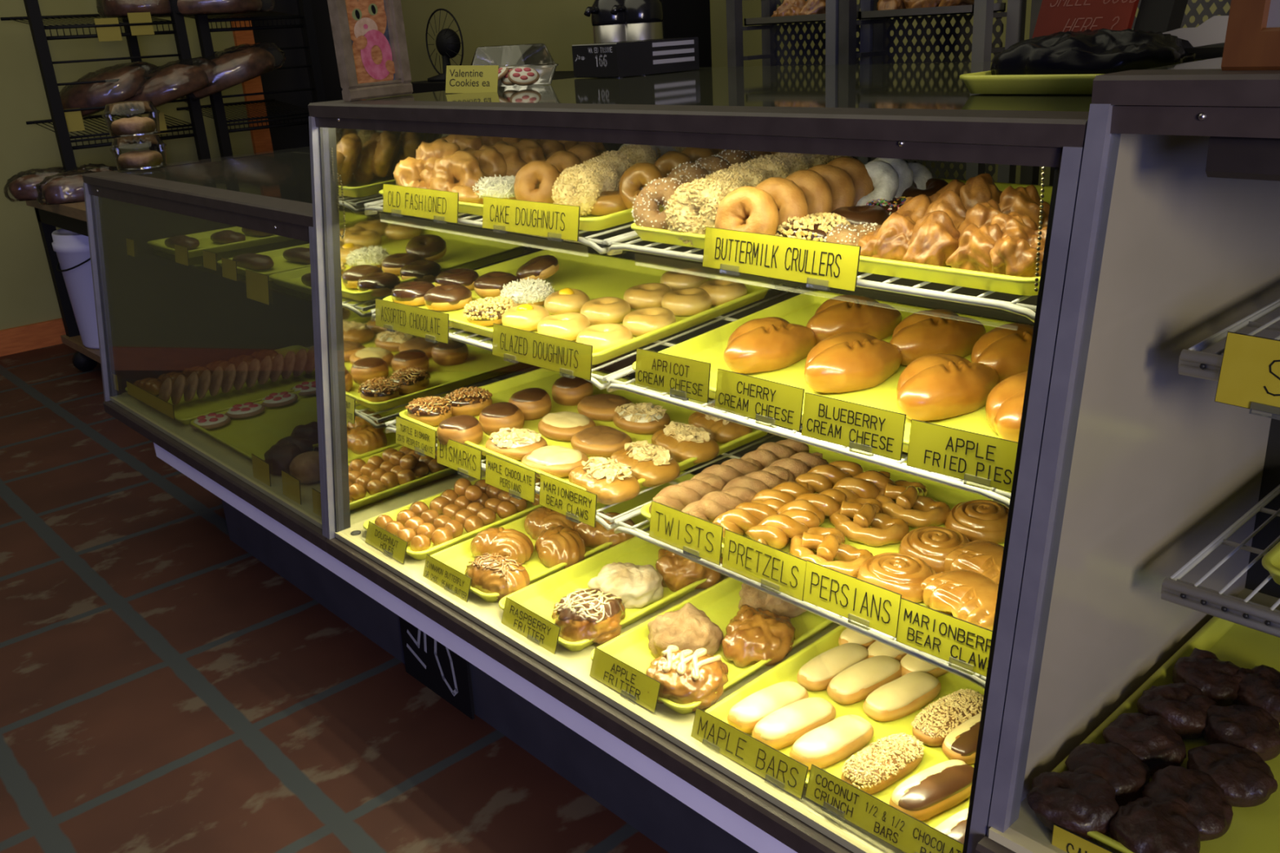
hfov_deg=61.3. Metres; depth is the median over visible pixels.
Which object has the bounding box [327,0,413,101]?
framed picture
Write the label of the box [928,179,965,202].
buttermilk cruller
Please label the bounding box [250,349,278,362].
croissant
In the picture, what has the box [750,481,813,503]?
glazed twist
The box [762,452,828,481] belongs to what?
sugared twist
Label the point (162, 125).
price tag
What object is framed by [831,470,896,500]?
glazed twist
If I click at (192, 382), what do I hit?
cookie
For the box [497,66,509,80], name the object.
cookie
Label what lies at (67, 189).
bread
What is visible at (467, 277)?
doughnut
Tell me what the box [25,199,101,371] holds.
cart
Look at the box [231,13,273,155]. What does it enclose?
trim
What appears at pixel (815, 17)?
sheet pan
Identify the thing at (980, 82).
serving tray
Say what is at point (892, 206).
doughnut
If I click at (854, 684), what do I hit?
bar
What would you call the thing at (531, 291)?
doughnut
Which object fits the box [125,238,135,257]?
name plate
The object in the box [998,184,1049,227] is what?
buttermilk cruller
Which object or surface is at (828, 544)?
pretzel
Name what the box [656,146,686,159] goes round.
doughnut
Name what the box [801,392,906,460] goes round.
name plate
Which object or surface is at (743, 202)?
doughnut
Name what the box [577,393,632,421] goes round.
maple persian
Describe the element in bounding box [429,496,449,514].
doughnut hole
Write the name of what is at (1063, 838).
name plate
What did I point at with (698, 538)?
name plate
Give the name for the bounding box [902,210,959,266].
buttermilk cruller
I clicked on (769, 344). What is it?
pie
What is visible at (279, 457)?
muffin
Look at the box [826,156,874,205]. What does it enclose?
doughnut
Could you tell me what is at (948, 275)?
serving tray
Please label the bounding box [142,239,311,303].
glass shelf
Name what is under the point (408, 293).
doughnut
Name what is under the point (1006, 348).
pie
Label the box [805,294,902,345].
pie
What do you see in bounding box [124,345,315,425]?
serving tray
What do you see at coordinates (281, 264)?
serving tray
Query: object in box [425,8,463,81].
fan
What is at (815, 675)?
bar
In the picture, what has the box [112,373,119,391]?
name plate
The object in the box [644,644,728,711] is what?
fritter
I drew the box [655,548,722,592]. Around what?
fritter
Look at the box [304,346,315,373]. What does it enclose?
cookie
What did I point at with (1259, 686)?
doughnut
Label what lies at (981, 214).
buttermilk cruller
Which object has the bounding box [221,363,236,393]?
cookie
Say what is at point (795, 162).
doughnut
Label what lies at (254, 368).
cookie
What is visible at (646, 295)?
doughnut
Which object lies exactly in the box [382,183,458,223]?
name plate
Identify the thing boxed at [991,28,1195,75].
bag
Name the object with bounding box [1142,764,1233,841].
doughnut
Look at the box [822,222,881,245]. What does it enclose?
doughnut
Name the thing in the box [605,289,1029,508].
wire shelf
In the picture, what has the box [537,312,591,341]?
doughnut
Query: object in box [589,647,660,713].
name plate
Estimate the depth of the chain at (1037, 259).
1.07 m
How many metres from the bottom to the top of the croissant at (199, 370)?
0.042 m
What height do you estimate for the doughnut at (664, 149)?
0.082 m
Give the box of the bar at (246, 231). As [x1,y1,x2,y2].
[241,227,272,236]
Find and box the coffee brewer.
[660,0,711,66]
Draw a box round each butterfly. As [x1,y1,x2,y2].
[464,552,529,600]
[470,527,533,564]
[524,506,576,539]
[534,524,586,569]
[574,511,635,549]
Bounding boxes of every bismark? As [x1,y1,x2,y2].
[404,395,453,426]
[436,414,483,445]
[443,386,492,416]
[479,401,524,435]
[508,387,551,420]
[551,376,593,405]
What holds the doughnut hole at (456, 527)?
in the serving tray at (499, 522)
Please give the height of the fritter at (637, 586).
0.060 m
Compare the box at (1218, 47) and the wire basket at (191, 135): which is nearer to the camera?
the box at (1218, 47)
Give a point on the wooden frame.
(1252, 37)
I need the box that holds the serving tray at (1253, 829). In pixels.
[1050,616,1279,852]
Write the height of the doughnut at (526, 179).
0.084 m
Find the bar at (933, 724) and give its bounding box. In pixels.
[911,688,983,746]
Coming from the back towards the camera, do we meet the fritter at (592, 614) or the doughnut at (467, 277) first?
the doughnut at (467, 277)
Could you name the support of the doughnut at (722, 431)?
on the serving tray at (502, 390)
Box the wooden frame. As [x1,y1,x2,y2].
[1221,0,1279,70]
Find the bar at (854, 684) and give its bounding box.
[826,655,901,704]
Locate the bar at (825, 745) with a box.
[789,714,874,769]
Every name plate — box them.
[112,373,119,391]
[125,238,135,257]
[126,380,174,419]
[174,244,189,266]
[202,249,217,271]
[221,257,237,281]
[245,269,269,305]
[251,453,271,486]
[281,469,301,504]
[311,488,321,516]
[364,520,408,564]
[375,297,448,343]
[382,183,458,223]
[395,416,436,458]
[422,554,471,602]
[436,439,481,479]
[482,195,580,241]
[484,453,536,502]
[492,323,592,380]
[501,596,560,654]
[539,473,596,528]
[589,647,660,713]
[635,347,711,403]
[648,500,723,565]
[690,707,808,799]
[702,226,861,291]
[714,368,804,431]
[721,528,806,600]
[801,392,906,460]
[802,560,902,637]
[804,764,963,852]
[896,597,992,676]
[906,418,1017,492]
[1051,823,1115,852]
[1214,331,1279,420]
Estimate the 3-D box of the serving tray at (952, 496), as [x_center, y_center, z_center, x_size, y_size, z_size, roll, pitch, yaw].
[0.385,0.156,1.673,0.462,0.022,0.667,-21,26,-38]
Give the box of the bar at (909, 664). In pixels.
[899,653,947,677]
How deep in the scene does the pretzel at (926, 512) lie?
1.70 m
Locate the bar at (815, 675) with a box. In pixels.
[796,643,868,691]
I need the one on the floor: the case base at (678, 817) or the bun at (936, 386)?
the case base at (678, 817)
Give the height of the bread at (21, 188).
0.128 m
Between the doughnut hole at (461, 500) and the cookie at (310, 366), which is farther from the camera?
the cookie at (310, 366)
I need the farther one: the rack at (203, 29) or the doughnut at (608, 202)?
the rack at (203, 29)
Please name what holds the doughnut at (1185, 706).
on the serving tray at (1253, 829)
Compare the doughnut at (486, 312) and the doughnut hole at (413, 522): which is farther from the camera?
the doughnut hole at (413, 522)
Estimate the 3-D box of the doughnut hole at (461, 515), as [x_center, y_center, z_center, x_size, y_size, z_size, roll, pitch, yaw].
[-0.369,0.191,2.271,0.041,0.034,0.043,-1,21,7]
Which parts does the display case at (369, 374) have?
post, panel, rail, glass, panel, post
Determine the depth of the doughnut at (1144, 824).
1.10 m
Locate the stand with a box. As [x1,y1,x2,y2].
[1194,52,1222,59]
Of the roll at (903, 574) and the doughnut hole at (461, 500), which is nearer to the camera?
the roll at (903, 574)
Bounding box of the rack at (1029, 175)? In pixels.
[1019,0,1231,186]
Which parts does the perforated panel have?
perforated panel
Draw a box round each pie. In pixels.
[723,316,816,373]
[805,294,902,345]
[889,309,986,365]
[970,323,1033,382]
[985,371,1027,442]
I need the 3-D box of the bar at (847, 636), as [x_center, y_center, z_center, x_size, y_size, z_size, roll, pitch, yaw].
[0.382,0.332,1.765,0.138,0.039,0.056,-17,25,-33]
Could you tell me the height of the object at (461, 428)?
0.054 m
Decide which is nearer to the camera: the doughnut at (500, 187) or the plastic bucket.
the doughnut at (500, 187)
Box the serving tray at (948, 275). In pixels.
[631,177,1052,295]
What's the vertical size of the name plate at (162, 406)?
0.043 m
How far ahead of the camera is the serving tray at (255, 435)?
2.94 m
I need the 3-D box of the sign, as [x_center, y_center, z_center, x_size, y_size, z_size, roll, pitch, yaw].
[-0.453,0.462,2.358,0.007,0.285,0.270,-19,25,-39]
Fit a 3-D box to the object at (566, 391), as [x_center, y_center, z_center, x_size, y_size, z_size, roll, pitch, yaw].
[-0.146,-0.081,2.343,0.094,0.054,0.092,-11,22,-20]
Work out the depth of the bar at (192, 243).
3.18 m
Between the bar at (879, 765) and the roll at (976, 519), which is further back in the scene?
the roll at (976, 519)
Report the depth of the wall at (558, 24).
5.29 m
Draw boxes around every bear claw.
[568,456,639,504]
[920,568,999,631]
[943,539,1004,583]
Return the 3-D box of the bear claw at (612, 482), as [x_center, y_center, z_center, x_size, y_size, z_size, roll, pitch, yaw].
[-0.062,0.088,1.877,0.097,0.051,0.153,-16,24,-29]
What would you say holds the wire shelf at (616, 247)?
attached to the display case at (369, 374)
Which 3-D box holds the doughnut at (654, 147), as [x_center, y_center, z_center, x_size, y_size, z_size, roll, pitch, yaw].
[-0.007,-0.505,2.039,0.085,0.082,0.056,7,23,26]
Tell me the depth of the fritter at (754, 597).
1.83 m
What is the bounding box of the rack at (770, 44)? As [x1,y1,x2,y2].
[725,0,873,164]
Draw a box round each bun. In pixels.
[804,331,902,393]
[896,353,999,421]
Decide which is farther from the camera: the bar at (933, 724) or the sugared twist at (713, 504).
the sugared twist at (713, 504)
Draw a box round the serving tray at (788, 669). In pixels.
[705,625,984,827]
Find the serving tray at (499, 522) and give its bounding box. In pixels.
[363,475,543,559]
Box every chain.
[330,147,346,239]
[1034,167,1044,291]
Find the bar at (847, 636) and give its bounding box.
[838,627,875,648]
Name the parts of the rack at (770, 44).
perforated panel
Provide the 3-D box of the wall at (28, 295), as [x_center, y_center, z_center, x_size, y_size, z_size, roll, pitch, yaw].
[-7.583,-0.218,1.302,14.620,3.100,0.100,-21,26,-38]
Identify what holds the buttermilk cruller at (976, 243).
on the serving tray at (948, 275)
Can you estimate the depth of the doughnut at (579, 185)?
1.78 m
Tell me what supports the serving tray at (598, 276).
on the wire shelf at (480, 344)
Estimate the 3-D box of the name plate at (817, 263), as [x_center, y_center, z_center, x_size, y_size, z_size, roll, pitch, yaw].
[0.173,-0.214,1.380,0.014,0.058,0.255,-21,26,-38]
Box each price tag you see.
[63,107,84,132]
[93,17,122,41]
[127,12,154,35]
[141,112,167,134]
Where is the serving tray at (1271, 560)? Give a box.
[1262,541,1279,585]
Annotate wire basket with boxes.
[0,13,174,39]
[26,111,194,150]
[176,98,309,133]
[183,9,302,31]
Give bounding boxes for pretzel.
[789,526,873,577]
[828,497,909,546]
[875,480,951,528]
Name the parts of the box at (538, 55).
lid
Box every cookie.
[158,377,172,401]
[170,374,186,404]
[183,371,198,401]
[190,413,231,429]
[196,368,211,399]
[208,366,223,395]
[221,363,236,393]
[225,402,265,418]
[233,361,248,390]
[245,358,260,387]
[257,355,272,385]
[261,391,297,407]
[269,353,284,382]
[280,351,296,379]
[290,381,315,395]
[292,348,307,377]
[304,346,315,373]
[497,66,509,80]
[501,66,518,85]
[507,66,539,85]
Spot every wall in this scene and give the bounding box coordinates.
[0,0,254,329]
[400,0,1230,185]
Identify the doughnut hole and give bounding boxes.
[374,514,393,528]
[384,520,404,535]
[395,509,416,525]
[395,527,416,546]
[404,516,424,533]
[408,501,429,517]
[409,533,430,551]
[416,522,435,540]
[420,509,439,524]
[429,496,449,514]
[431,527,453,546]
[432,515,452,528]
[440,488,458,503]
[442,503,461,519]
[444,519,463,538]
[453,478,471,495]
[453,494,471,509]
[454,508,473,526]
[463,515,484,533]
[464,484,482,501]
[466,501,484,515]
[471,492,488,506]
[474,479,488,493]
[476,507,496,526]
[484,484,502,497]
[484,497,502,513]
[496,500,516,519]
[497,490,511,501]
[508,496,527,512]
[530,493,539,506]
[535,477,540,487]
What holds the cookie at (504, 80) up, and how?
in the box at (538, 55)
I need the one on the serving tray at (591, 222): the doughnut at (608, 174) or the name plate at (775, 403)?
the doughnut at (608, 174)
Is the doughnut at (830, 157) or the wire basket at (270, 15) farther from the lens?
the wire basket at (270, 15)
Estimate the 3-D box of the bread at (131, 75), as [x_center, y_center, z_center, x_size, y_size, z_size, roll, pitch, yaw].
[-2.428,-1.531,4.943,0.490,0.250,0.291,-10,21,-17]
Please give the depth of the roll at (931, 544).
1.56 m
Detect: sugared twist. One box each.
[648,475,724,513]
[681,486,756,522]
[690,457,760,486]
[721,467,790,493]
[740,438,808,470]
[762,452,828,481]
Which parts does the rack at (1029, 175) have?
perforated panel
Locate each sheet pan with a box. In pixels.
[744,11,858,26]
[858,2,1005,19]
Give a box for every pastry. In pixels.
[771,0,805,17]
[798,0,825,15]
[876,0,906,10]
[888,759,973,821]
[903,0,941,8]
[938,0,973,6]
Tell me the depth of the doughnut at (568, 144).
2.14 m
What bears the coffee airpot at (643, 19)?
on the countertop
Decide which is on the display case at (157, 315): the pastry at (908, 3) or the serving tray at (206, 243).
the serving tray at (206, 243)
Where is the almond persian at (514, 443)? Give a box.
[485,426,547,460]
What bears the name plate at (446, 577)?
on the display case at (369, 374)
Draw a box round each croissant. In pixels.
[133,377,162,395]
[157,371,187,386]
[182,365,212,379]
[205,360,235,373]
[228,354,255,369]
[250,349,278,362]
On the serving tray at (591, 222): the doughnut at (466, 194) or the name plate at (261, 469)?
the doughnut at (466, 194)
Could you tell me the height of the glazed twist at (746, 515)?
0.052 m
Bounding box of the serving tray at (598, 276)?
[382,248,771,364]
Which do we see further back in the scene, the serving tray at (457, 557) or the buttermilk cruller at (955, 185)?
the serving tray at (457, 557)
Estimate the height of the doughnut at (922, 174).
0.068 m
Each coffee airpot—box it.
[583,0,626,43]
[610,0,663,40]
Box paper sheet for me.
[1162,15,1228,47]
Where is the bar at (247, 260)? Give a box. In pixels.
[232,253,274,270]
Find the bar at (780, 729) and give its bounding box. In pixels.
[751,697,835,750]
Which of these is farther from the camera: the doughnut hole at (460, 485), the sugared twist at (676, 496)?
the doughnut hole at (460, 485)
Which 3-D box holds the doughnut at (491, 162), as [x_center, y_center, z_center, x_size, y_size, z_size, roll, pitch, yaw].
[-0.311,-0.488,2.095,0.115,0.103,0.071,2,21,14]
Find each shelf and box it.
[60,334,101,364]
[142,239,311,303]
[364,199,635,253]
[370,248,817,390]
[384,364,801,530]
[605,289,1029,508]
[606,231,1036,322]
[613,453,986,688]
[1160,484,1279,637]
[1177,297,1279,381]
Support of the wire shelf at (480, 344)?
attached to the display case at (369, 374)
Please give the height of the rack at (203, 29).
1.100 m
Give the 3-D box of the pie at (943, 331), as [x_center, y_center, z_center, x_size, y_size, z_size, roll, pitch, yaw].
[0.439,-0.140,1.626,0.170,0.064,0.115,-12,22,-22]
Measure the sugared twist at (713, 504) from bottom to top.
0.055 m
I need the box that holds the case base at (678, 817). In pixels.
[153,442,797,852]
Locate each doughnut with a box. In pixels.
[391,280,435,306]
[392,156,437,189]
[415,138,459,186]
[423,284,471,311]
[428,150,484,191]
[434,267,479,290]
[440,134,482,151]
[449,185,483,204]
[462,146,506,177]
[462,295,516,326]
[472,174,516,203]
[473,271,519,297]
[479,141,527,177]
[480,136,502,145]
[499,137,520,145]
[500,276,555,306]
[501,303,550,331]
[509,138,546,188]
[514,160,559,203]
[515,254,559,281]
[527,138,566,159]
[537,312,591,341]
[540,139,578,151]
[543,287,590,315]
[546,151,582,173]
[551,163,602,217]
[568,143,599,163]
[576,323,632,352]
[578,141,606,155]
[579,156,620,191]
[580,297,631,324]
[590,190,626,215]
[597,150,633,188]
[610,440,679,487]
[613,402,670,434]
[617,143,657,158]
[618,144,657,189]
[618,162,664,208]
[622,306,675,336]
[623,282,671,309]
[631,177,682,230]
[651,421,719,464]
[653,151,693,177]
[655,145,677,159]
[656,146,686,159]
[659,267,708,291]
[661,287,712,315]
[663,177,727,247]
[666,161,711,183]
[680,146,715,163]
[688,403,752,443]
[694,155,731,173]
[697,168,747,215]
[698,278,747,306]
[711,148,727,155]
[715,186,778,235]
[716,149,752,164]
[724,162,766,186]
[744,177,808,235]
[745,154,791,178]
[746,150,771,159]
[771,151,811,174]
[775,212,850,241]
[777,169,832,214]
[801,153,830,167]
[807,164,855,211]
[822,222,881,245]
[826,155,853,161]
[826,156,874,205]
[831,204,889,225]
[856,160,898,205]
[864,196,908,215]
[871,157,913,197]
[901,177,948,197]
[907,162,933,189]
[1026,770,1119,839]
[1065,742,1151,806]
[1102,712,1186,775]
[1108,796,1200,852]
[1136,682,1217,738]
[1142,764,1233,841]
[1172,648,1241,706]
[1186,742,1277,807]
[1203,704,1279,761]
[1234,664,1279,723]
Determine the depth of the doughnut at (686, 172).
1.70 m
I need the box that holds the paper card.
[445,65,498,93]
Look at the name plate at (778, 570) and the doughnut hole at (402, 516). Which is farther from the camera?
the doughnut hole at (402, 516)
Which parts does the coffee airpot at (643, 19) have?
spout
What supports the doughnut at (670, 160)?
on the serving tray at (591, 222)
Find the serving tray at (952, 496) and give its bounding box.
[640,444,1011,616]
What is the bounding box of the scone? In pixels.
[288,451,319,484]
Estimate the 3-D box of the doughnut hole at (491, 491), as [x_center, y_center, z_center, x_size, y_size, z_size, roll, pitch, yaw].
[-0.322,0.144,2.389,0.043,0.036,0.041,11,25,34]
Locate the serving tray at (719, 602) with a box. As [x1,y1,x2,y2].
[591,577,834,714]
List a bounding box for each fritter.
[551,587,626,644]
[587,561,663,608]
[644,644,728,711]
[647,602,723,657]
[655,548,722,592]
[721,604,795,667]
[737,583,807,618]
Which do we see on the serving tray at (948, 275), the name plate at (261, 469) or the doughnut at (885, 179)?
the doughnut at (885, 179)
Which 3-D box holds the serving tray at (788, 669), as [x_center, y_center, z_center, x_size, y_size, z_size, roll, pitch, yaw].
[0.457,0.391,1.626,0.644,0.022,0.421,-21,26,-38]
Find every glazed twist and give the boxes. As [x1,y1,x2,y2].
[712,497,786,537]
[745,509,820,549]
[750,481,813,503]
[777,488,846,526]
[795,460,864,493]
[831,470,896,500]
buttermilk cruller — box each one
[857,212,915,261]
[895,194,932,222]
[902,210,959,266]
[923,189,967,228]
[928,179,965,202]
[945,223,1002,273]
[956,198,1002,247]
[959,173,1002,210]
[989,234,1044,277]
[990,211,1047,250]
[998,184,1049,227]
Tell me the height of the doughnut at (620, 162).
0.089 m
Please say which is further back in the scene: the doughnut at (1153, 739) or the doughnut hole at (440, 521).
the doughnut hole at (440, 521)
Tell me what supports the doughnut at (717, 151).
on the serving tray at (591, 222)
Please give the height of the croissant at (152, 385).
0.042 m
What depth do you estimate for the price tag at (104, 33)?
4.78 m
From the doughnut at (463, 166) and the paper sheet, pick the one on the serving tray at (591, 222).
the doughnut at (463, 166)
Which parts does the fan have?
motor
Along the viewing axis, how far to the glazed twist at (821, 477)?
1.79 m
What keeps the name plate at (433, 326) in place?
attached to the wire shelf at (480, 344)
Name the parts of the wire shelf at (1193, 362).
rail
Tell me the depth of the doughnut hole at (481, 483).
2.40 m
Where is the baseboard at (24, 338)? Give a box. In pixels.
[0,317,66,356]
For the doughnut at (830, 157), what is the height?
0.088 m
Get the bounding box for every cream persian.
[520,445,588,478]
[537,411,595,441]
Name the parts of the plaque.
rail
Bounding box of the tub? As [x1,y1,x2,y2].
[102,100,166,170]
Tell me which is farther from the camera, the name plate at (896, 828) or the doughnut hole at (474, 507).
the doughnut hole at (474, 507)
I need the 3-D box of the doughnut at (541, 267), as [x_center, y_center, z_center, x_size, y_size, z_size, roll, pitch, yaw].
[-0.212,-0.324,2.239,0.091,0.057,0.094,10,24,31]
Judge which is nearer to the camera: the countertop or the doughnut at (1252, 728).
the doughnut at (1252, 728)
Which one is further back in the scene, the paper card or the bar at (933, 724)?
the paper card
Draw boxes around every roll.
[855,552,936,603]
[897,526,969,573]
[944,499,1008,543]
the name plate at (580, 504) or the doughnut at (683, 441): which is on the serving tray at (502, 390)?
the doughnut at (683, 441)
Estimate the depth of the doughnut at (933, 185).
1.58 m
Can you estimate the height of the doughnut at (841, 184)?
0.089 m
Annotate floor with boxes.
[0,343,668,852]
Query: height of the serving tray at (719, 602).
0.022 m
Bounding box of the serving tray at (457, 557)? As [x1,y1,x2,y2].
[430,471,695,602]
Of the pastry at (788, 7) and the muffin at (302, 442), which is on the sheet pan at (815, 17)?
the pastry at (788, 7)
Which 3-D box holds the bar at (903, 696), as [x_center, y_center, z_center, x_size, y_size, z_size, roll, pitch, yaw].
[0.388,0.396,1.593,0.135,0.039,0.055,-16,24,-29]
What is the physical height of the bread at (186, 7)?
0.137 m
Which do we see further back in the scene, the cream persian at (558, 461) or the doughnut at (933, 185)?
the cream persian at (558, 461)
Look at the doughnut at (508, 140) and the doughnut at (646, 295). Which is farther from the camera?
the doughnut at (508, 140)
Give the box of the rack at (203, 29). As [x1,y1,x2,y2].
[176,0,325,160]
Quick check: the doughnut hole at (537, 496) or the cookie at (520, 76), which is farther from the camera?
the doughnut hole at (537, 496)
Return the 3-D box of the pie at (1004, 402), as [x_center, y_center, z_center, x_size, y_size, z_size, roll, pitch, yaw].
[0.488,-0.029,1.348,0.113,0.064,0.164,9,24,30]
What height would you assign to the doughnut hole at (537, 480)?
0.034 m
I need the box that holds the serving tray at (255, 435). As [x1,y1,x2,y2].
[190,390,318,461]
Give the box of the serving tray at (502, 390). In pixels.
[399,368,773,490]
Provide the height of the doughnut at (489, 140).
0.105 m
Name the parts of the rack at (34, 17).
post, rail, rail, rail, rail, rail, post, rail, post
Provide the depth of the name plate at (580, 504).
1.84 m
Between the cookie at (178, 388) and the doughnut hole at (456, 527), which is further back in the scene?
the cookie at (178, 388)
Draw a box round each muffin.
[263,443,303,475]
[275,434,313,453]
[290,421,318,451]
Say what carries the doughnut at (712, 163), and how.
on the serving tray at (948, 275)
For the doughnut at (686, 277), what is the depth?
2.07 m
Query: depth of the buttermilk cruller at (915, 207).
1.35 m
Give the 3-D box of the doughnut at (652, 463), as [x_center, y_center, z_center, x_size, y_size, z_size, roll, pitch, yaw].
[0.009,0.060,1.940,0.094,0.052,0.152,-15,23,-28]
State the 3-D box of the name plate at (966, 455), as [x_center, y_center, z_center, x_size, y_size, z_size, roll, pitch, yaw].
[0.368,0.035,1.221,0.014,0.062,0.153,-21,26,-38]
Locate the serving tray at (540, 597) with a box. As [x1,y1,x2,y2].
[498,529,724,651]
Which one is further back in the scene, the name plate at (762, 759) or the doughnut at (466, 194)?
the doughnut at (466, 194)
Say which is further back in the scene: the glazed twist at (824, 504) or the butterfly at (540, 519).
the butterfly at (540, 519)
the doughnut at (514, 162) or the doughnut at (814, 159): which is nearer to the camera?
the doughnut at (814, 159)
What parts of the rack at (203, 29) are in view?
post, rail, rail, rail, rail, rail, rail, post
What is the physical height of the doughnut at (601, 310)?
0.036 m
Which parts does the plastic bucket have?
bail handle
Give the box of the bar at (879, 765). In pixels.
[840,732,924,795]
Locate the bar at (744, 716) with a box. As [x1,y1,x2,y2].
[727,680,808,733]
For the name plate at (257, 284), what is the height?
0.070 m
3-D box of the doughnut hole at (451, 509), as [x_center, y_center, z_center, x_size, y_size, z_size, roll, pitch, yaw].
[-0.401,0.182,2.303,0.041,0.034,0.039,-4,20,-2]
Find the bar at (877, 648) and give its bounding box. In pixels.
[867,637,906,662]
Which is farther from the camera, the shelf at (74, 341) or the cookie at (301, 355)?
the shelf at (74, 341)
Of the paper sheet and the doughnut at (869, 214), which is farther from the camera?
the doughnut at (869, 214)
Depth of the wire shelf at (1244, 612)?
1.21 m
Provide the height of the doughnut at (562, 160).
0.082 m
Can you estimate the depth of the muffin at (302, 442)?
2.67 m
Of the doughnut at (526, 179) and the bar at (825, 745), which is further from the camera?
the doughnut at (526, 179)
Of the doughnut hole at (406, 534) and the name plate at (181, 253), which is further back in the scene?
the name plate at (181, 253)
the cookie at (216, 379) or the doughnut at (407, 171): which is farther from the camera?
the cookie at (216, 379)
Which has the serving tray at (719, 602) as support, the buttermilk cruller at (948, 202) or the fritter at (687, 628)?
the fritter at (687, 628)
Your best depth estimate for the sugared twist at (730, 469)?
1.83 m
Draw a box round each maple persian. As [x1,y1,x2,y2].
[570,425,631,457]
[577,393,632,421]
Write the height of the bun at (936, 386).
0.066 m
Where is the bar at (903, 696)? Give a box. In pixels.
[862,671,941,721]
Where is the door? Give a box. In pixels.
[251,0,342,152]
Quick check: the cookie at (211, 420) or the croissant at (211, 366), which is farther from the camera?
the croissant at (211, 366)
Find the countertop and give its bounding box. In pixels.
[410,71,916,163]
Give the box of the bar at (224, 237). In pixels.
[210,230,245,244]
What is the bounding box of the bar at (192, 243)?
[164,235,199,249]
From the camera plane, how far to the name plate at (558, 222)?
1.74 m
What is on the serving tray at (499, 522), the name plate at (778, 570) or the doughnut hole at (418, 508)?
the doughnut hole at (418, 508)
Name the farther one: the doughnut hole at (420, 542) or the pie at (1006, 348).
the doughnut hole at (420, 542)
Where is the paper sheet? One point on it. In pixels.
(1213, 30)
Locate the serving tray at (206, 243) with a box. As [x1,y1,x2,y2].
[146,226,293,257]
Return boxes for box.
[471,43,558,88]
[571,36,699,77]
[1184,42,1224,53]
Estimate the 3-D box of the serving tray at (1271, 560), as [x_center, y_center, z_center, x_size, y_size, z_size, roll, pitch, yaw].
[0.926,0.154,1.188,0.350,0.022,0.345,-21,26,-38]
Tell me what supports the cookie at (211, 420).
on the serving tray at (255, 435)
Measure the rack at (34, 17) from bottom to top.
1.100 m
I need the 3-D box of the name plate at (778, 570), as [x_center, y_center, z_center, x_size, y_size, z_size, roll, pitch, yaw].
[0.173,0.196,1.523,0.014,0.062,0.151,-21,26,-38]
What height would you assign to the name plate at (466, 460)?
0.063 m
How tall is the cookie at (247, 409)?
0.021 m
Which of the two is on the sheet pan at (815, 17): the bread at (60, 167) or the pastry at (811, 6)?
the pastry at (811, 6)
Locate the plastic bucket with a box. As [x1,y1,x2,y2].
[51,228,99,348]
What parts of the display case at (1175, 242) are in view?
rail, post, glass, panel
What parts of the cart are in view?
leg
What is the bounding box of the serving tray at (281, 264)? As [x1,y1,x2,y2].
[217,243,310,280]
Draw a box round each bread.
[3,168,64,201]
[28,166,93,174]
[35,169,99,204]
[57,163,132,177]
[59,61,160,118]
[95,0,170,17]
[117,56,216,118]
[151,0,275,17]
[179,41,285,103]
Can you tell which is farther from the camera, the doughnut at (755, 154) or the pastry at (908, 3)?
the pastry at (908, 3)
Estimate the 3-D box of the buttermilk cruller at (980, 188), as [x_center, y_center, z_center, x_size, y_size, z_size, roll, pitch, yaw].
[0.443,-0.290,1.402,0.065,0.076,0.084,12,26,36]
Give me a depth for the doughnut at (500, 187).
1.97 m
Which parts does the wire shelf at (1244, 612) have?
rail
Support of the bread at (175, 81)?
on the rack at (34, 17)
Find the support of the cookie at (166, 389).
on the serving tray at (185, 412)
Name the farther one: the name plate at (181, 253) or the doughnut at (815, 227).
the name plate at (181, 253)
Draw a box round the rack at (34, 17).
[0,0,211,173]
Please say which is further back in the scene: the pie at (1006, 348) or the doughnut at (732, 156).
the doughnut at (732, 156)
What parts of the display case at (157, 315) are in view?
post, panel, rail, panel, post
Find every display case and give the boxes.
[82,151,327,552]
[307,62,1092,852]
[975,57,1279,852]
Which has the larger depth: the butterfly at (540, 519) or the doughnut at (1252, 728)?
the butterfly at (540, 519)
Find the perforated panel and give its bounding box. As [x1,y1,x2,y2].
[838,0,1026,183]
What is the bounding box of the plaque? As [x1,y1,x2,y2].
[1031,0,1187,38]
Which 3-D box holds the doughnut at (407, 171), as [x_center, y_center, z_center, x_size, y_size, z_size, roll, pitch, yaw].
[-0.411,-0.464,2.061,0.105,0.101,0.084,-16,24,-31]
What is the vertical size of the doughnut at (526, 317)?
0.043 m
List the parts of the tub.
clear tub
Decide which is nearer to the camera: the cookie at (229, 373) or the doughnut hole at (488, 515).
the doughnut hole at (488, 515)
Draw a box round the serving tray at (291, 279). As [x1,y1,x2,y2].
[268,266,311,294]
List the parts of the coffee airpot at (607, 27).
spout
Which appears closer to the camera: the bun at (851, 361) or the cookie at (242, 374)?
the bun at (851, 361)
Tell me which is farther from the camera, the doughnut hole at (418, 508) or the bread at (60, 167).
the bread at (60, 167)
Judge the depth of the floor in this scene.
2.44 m
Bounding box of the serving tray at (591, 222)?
[378,187,664,231]
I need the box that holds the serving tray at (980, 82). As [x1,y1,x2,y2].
[959,58,1208,94]
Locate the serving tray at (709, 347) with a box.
[631,290,1015,453]
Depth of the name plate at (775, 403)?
1.44 m

